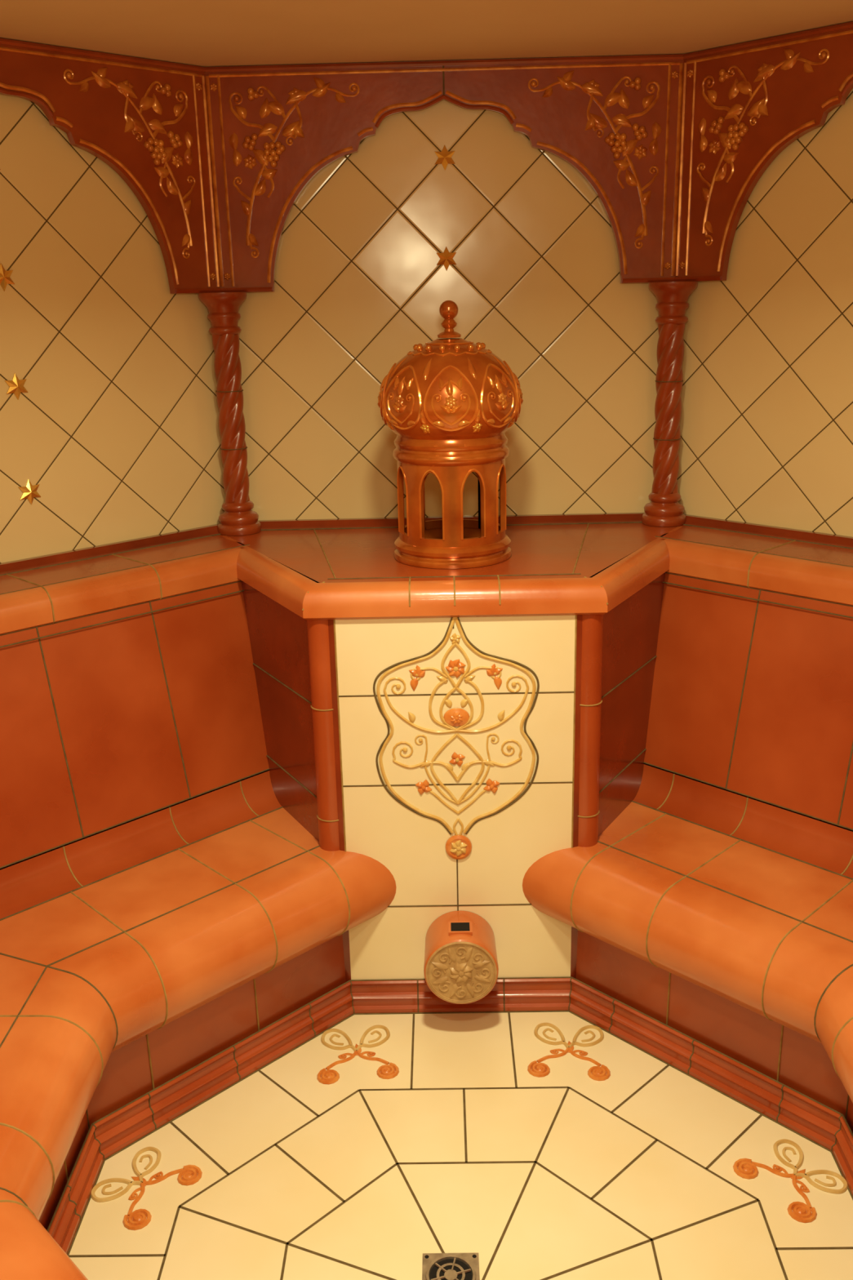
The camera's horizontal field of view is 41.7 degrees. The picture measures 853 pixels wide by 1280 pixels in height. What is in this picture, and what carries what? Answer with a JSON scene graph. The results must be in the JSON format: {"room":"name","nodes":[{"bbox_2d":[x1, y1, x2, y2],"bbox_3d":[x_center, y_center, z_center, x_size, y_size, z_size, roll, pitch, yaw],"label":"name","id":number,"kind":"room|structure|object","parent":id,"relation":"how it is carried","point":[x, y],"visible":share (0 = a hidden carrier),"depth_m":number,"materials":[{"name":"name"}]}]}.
{"room":"steam room","nodes":[
{"label":"steam room","id":0,"kind":"room"},
{"bbox_2d":[0,93,253,870],"bbox_3d":[-1.004,-0.237,2.766,1.218,2.282,0.080,-17,23,-42],"label":"wall","id":1,"kind":"structure","parent":0,"point":[116,424],"depth_m":2.76,"materials":[{"name":"tile"}]},
{"bbox_2d":[0,262,40,504],"bbox_3d":[-0.968,-0.712,2.603,0.054,0.802,0.010,-17,23,-42],"label":"star ornament","id":2,"kind":"object","parent":1,"relation":"attached to","point":[15,385],"visible":1,"depth_m":2.64,"materials":[{"name":"gold metal"}]},
{"bbox_2d":[0,38,221,293],"bbox_3d":[-0.975,-1.038,2.470,1.189,0.536,0.032,-17,23,-42],"label":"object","id":3,"kind":"object","parent":1,"relation":"attached to","point":[146,119],"visible":1,"depth_m":2.71,"materials":[{"name":"wood"}]},
{"bbox_2d":[0,536,249,635],"bbox_3d":[-0.927,0.141,1.829,0.970,0.083,2.659,-1,17,1],"label":"bench backrest ledge","id":4,"kind":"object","parent":1,"relation":"attached to","point":[35,597],"depth_m":2.68,"materials":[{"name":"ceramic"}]},
{"bbox_2d":[0,512,852,575],"bbox_3d":[0.059,-0.032,2.151,2.937,0.022,2.077,-1,17,1],"label":"wall trim","id":5,"kind":"structure","parent":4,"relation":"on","point":[831,540],"depth_m":3.00,"materials":[{"name":"red ceramic"}]},
{"bbox_2d":[0,0,852,66],"bbox_3d":[0.028,-1.040,1.393,3.100,0.050,3.100,-1,17,1],"label":"ceiling","id":6,"kind":"structure","parent":0,"point":[197,33],"depth_m":2.42,"materials":[{"name":"paint"}]},
{"bbox_2d":[237,98,658,776],"bbox_3d":[0.068,-0.386,3.172,1.218,2.282,0.080,-1,17,1],"label":"wall","id":7,"kind":"structure","parent":0,"point":[535,279],"depth_m":2.99,"materials":[{"name":"tile"}]},
{"bbox_2d":[204,53,684,292],"bbox_3d":[0.048,-1.181,2.857,1.189,0.536,0.032,-1,17,1],"label":"decorative arch","id":8,"kind":"object","parent":7,"relation":"attached to","point":[616,120],"visible":1,"depth_m":2.82,"materials":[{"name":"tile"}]},
{"bbox_2d":[434,144,456,270],"bbox_3d":[0.052,-1.000,2.937,0.054,0.552,0.010,-1,17,1],"label":"star ornament","id":9,"kind":"object","parent":7,"relation":"attached to","point":[444,157],"visible":0.66,"depth_m":2.87,"materials":[{"name":"gold metal"}]},
{"bbox_2d":[213,522,690,620],"bbox_3d":[0.066,-0.186,2.810,1.380,0.077,0.699,-1,17,1],"label":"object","id":10,"kind":"structure","parent":7,"relation":"attached to","point":[548,568],"depth_m":2.61,"materials":[{"name":"tile"}]},
{"bbox_2d":[197,292,261,535],"bbox_3d":[-0.525,-0.603,3.012,0.126,0.632,0.126,-8,18,-21],"label":"twisted column","id":11,"kind":"structure","parent":10,"relation":"on","point":[237,518],"depth_m":2.98,"materials":[{"name":"tile"}]},
{"bbox_2d":[377,300,523,568],"bbox_3d":[0.058,-0.494,2.669,0.340,0.598,0.340,-1,17,1],"label":"lantern","id":12,"kind":"object","parent":10,"relation":"on","point":[450,405],"visible":1,"depth_m":2.57,"materials":[{"name":"orange ceramic"}]},
{"bbox_2d":[641,281,697,526],"bbox_3d":[0.647,-0.626,2.994,0.126,0.632,0.126,6,18,22],"label":"twisted column","id":13,"kind":"structure","parent":10,"relation":"on","point":[664,509],"depth_m":2.97,"materials":[{"name":"tile"}]},
{"bbox_2d":[68,1011,852,1279],"bbox_3d":[0.080,1.145,2.061,3.140,0.008,3.140,-1,17,1],"label":"floor","id":14,"kind":"structure","parent":0,"point":[538,1145],"depth_m":2.26,"materials":[{"name":"beige tile"}]},
{"bbox_2d":[0,580,395,1279],"bbox_3d":[-0.608,0.664,1.958,1.135,1.014,2.354,-1,17,1],"label":"bench","id":15,"kind":"object","parent":14,"relation":"on","point":[135,953],"visible":0.94,"depth_m":2.52,"materials":[{"name":"tile"}]},
{"bbox_2d":[46,976,852,1256],"bbox_3d":[0.079,1.082,2.126,1.546,0.086,1.386,-1,17,1],"label":"baseboard","id":16,"kind":"structure","parent":14,"relation":"on","point":[795,1111],"depth_m":2.54,"materials":[{"name":"tile"}]},
{"bbox_2d":[422,1253,479,1279],"bbox_3d":[0.044,1.152,2.027,0.104,0.009,0.104,-1,17,1],"label":"floor drain","id":17,"kind":"object","parent":14,"relation":"on","point":[435,1266],"visible":1,"depth_m":2.04,"materials":[{"name":"metal"}]},
{"bbox_2d":[241,547,665,982],"bbox_3d":[0.077,0.345,2.867,1.095,1.062,0.492,-1,17,1],"label":"pedestal","id":18,"kind":"object","parent":14,"relation":"on","point":[455,755],"visible":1,"depth_m":2.63,"materials":[{"name":"beige tile"}]},
{"bbox_2d":[423,910,498,1004],"bbox_3d":[0.082,0.757,2.676,0.176,0.180,0.142,-1,17,1],"label":"outlet","id":19,"kind":"object","parent":18,"relation":"attached to","point":[460,966],"visible":1,"depth_m":2.62,"materials":[{"name":"ceramic"}]},
{"bbox_2d":[522,572,852,1132],"bbox_3d":[0.745,0.638,1.937,1.135,1.014,2.354,-1,17,1],"label":"bench","id":20,"kind":"object","parent":14,"relation":"on","point":[724,918],"visible":0.94,"depth_m":2.59,"materials":[{"name":"tile"}]},
{"bbox_2d":[657,88,852,831],"bbox_3d":[1.131,-0.277,2.733,0.080,2.282,1.218,-17,23,-42],"label":"wall","id":21,"kind":"structure","parent":0,"point":[766,420],"depth_m":2.79,"materials":[{"name":"tile"}]},
{"bbox_2d":[654,526,852,605],"bbox_3d":[1.039,0.103,1.798,0.970,0.083,2.659,-1,17,1],"label":"bench backrest ledge","id":22,"kind":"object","parent":21,"relation":"attached to","point":[823,572],"depth_m":2.71,"materials":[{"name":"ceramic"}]},
{"bbox_2d":[674,21,852,281],"bbox_3d":[1.063,-1.077,2.438,0.032,0.536,1.189,-17,23,-42],"label":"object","id":23,"kind":"object","parent":21,"relation":"attached to","point":[744,104],"visible":1,"depth_m":2.70,"materials":[{"name":"wood"}]}
]}

